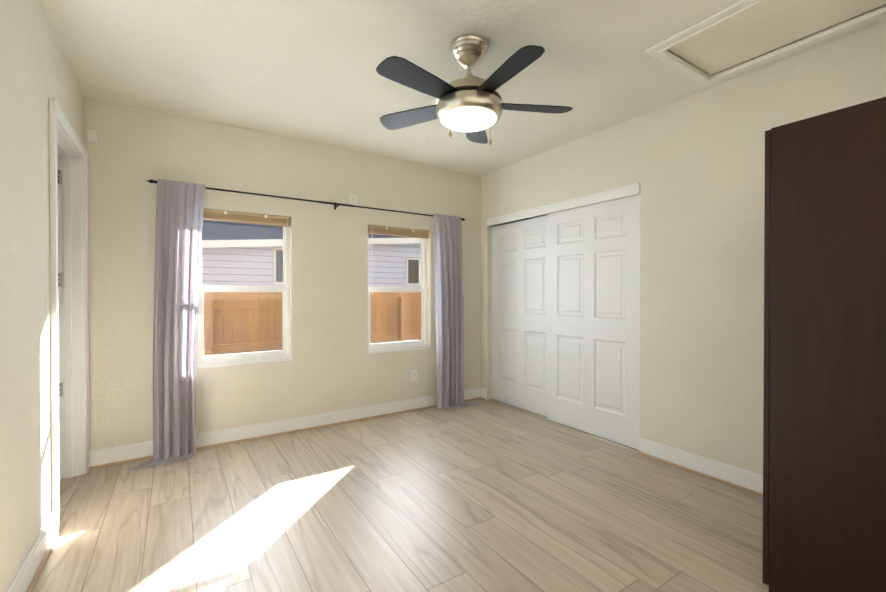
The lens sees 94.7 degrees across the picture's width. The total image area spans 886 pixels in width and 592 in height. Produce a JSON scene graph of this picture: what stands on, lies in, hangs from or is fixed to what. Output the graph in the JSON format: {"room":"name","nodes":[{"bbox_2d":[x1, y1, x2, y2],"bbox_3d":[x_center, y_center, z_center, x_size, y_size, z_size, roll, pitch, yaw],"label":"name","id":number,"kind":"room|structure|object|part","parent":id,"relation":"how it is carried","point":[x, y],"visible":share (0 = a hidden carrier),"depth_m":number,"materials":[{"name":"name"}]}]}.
{"room":"bedroom","nodes":[
{"label":"bedroom","id":0,"kind":"room"},
{"bbox_2d":[0,0,83,591],"bbox_3d":[-1.398,-0.074,1.086,0.130,2.500,3.880,0,0,-33],"label":"wall","id":1,"kind":"structure","parent":0,"point":[36,73],"depth_m":1.66,"materials":[{"name":"paint"}]},
{"bbox_2d":[7,513,58,591],"bbox_3d":[-1.122,1.119,0.818,0.029,0.118,2.795,0,0,-33],"label":"baseboard","id":2,"kind":"structure","parent":1,"relation":"attached to","point":[29,572],"depth_m":1.71,"materials":[{"name":"white"}]},
{"bbox_2d":[49,98,88,532],"bbox_3d":[-2.199,0.104,2.310,0.176,2.127,0.873,0,0,-33],"label":"door frame","id":3,"kind":"structure","parent":1,"relation":"attached to","point":[68,172],"depth_m":2.60,"materials":[{"name":"white wood"}]},
{"bbox_2d":[84,97,531,450],"bbox_3d":[-1.265,-0.091,3.587,5.794,2.500,0.160,0,0,-33],"label":"wall","id":4,"kind":"structure","parent":0,"point":[332,365],"depth_m":3.40,"materials":[{"name":"paint"}]},
{"bbox_2d":[87,129,96,142],"bbox_3d":[-2.365,-1.076,2.752,0.046,0.082,0.021,0,0,-33],"label":"sensor","id":5,"kind":"object","parent":4,"relation":"attached to","point":[91,136],"visible":1,"depth_m":2.75,"materials":[{"name":"white plastic"}]},
{"bbox_2d":[196,209,291,398],"bbox_3d":[-1.611,0.099,3.333,0.694,1.544,0.139,0,0,-33],"label":"window","id":6,"kind":"structure","parent":4,"relation":"in","point":[225,359],"depth_m":3.35,"materials":[{"name":"white plastic"}]},
{"bbox_2d":[89,388,482,468],"bbox_3d":[-0.983,1.099,3.667,3.384,0.118,0.030,0,0,-33],"label":"baseboard","id":7,"kind":"structure","parent":4,"relation":"attached to","point":[116,455],"depth_m":3.39,"materials":[{"name":"white wood"}]},
{"bbox_2d":[147,179,464,220],"bbox_3d":[-0.935,-0.811,3.650,2.776,0.065,0.088,0,0,-33],"label":"curtain rod","id":8,"kind":"object","parent":4,"relation":"attached to","point":[323,202],"visible":0.83,"depth_m":3.49,"materials":[{"name":"black metal"}]},
{"bbox_2d":[128,179,204,469],"bbox_3d":[-1.925,0.164,2.861,0.468,1.988,0.182,0,0,-33],"label":"curtain","id":9,"kind":"object","parent":8,"relation":"hanging from","point":[179,216],"visible":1,"depth_m":2.93,"materials":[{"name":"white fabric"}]},
{"bbox_2d":[433,213,478,409],"bbox_3d":[0.165,0.155,4.227,0.516,1.988,0.187,0,0,-33],"label":"curtain","id":10,"kind":"object","parent":8,"relation":"hanging from","point":[449,301],"visible":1,"depth_m":4.22,"materials":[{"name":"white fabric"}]},
{"bbox_2d":[350,194,356,207],"bbox_3d":[-0.826,-0.878,3.768,0.070,0.115,0.008,0,0,-33],"label":"electrical outlet","id":11,"kind":"object","parent":4,"relation":"attached to","point":[353,199],"visible":0.98,"depth_m":3.77,"materials":[{"name":"white plastic"}]},
{"bbox_2d":[368,225,429,353],"bbox_3d":[-0.449,-0.067,4.093,0.691,1.224,0.139,0,0,-33],"label":"window","id":12,"kind":"structure","parent":4,"relation":"in","point":[415,343],"depth_m":4.13,"materials":[{"name":"clear glass"}]},
{"bbox_2d":[411,370,416,381],"bbox_3d":[-0.289,0.808,4.131,0.070,0.115,0.008,0,0,-33],"label":"electrical outlet","id":13,"kind":"object","parent":4,"relation":"attached to","point":[413,375],"visible":1,"depth_m":4.12,"materials":[{"name":"white plastic"}]},
{"bbox_2d":[32,399,768,591],"bbox_3d":[-0.202,1.220,1.973,5.794,0.100,4.040,0,0,-33],"label":"floor","id":14,"kind":"structure","parent":0,"point":[485,496],"depth_m":2.15,"materials":[{"name":"laminate"}]},
{"bbox_2d":[762,97,885,591],"bbox_3d":[1.821,0.268,1.534,0.936,1.810,0.771,0,0,-33],"label":"wardrobe","id":15,"kind":"object","parent":14,"relation":"on","point":[824,460],"visible":1,"depth_m":1.42,"materials":[{"name":"brown wood"}]},
{"bbox_2d":[39,0,885,175],"bbox_3d":[-0.202,-1.380,1.956,5.794,0.100,4.040,0,0,-33],"label":"ceiling","id":16,"kind":"structure","parent":0,"point":[304,70],"depth_m":2.33,"materials":[{"name":"paint"}]},
{"bbox_2d":[376,34,572,144],"bbox_3d":[0.134,-1.045,2.144,1.080,0.572,1.074,0,0,-33],"label":"fan","id":17,"kind":"object","parent":16,"relation":"hanging from","point":[470,105],"visible":1,"depth_m":2.05,"materials":[{"name":"silver metal"}]},
{"bbox_2d":[645,0,885,85],"bbox_3d":[1.744,-1.333,1.820,0.664,0.056,1.364,0,0,-33],"label":"ceiling hatch","id":18,"kind":"object","parent":16,"relation":"attached to","point":[734,34],"visible":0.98,"depth_m":2.07,"materials":[{"name":"white"}]},
{"bbox_2d":[532,194,639,218],"bbox_3d":[1.841,-0.094,4.014,0.130,2.500,2.530,0,0,-33],"label":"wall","id":19,"kind":"structure","parent":0,"point":[573,208],"depth_m":4.55,"materials":[{"name":"paint"}]},
{"bbox_2d":[481,21,885,474],"bbox_3d":[1.542,-0.087,3.011,0.130,2.500,3.880,0,0,-33],"label":"wall","id":20,"kind":"structure","parent":0,"point":[701,317],"depth_m":2.66,"materials":[{"name":"paint"}]},
{"bbox_2d":[486,183,639,451],"bbox_3d":[1.009,0.158,3.785,0.115,1.998,1.765,0,0,-33],"label":"closet","id":21,"kind":"object","parent":20,"relation":"attached to","point":[565,317],"visible":0.9,"depth_m":3.55,"materials":[{"name":"white painted wood"}]},
{"bbox_3d":[0.804,0.191,4.162,0.035,1.905,0.905,0,0,-33],"label":"door","id":22,"kind":"part","parent":21,"relation":"part of","materials":[{"name":"white wood"}]},
{"bbox_3d":[1.232,0.196,3.420,0.035,1.905,0.905,0,0,-33],"label":"door","id":23,"kind":"part","parent":21,"relation":"part of","materials":[{"name":"white wood"}]},
{"bbox_2d":[638,437,762,496],"bbox_3d":[1.948,1.109,2.252,0.029,0.118,1.832,0,0,-33],"label":"baseboard","id":24,"kind":"structure","parent":20,"relation":"attached to","point":[739,478],"depth_m":2.64,"materials":[{"name":"white wood"}]},
{"label":"outside","id":25,"kind":"structure","parent":0,"visible":0},
{"bbox_3d":[-4.618,1.677,9.782,20.000,0.120,13.822,0,0,-33],"label":"ground","id":26,"kind":"structure","parent":25,"visible":0},
{"bbox_2d":[202,220,420,353],"bbox_3d":[-3.315,-0.711,8.690,17.000,4.670,3.450,0,0,-33],"label":"house","id":27,"kind":"structure","parent":26,"relation":"on","point":[383,262],"depth_m":7.28,"materials":[{"name":"white"}]},
{"bbox_2d":[204,292,420,355],"bbox_3d":[-1.488,0.784,5.222,8.645,1.728,0.145,0,0,-33],"label":"fence","id":28,"kind":"object","parent":26,"relation":"on","point":[240,299],"depth_m":4.85,"materials":[{"name":"brown wood"}]}
]}

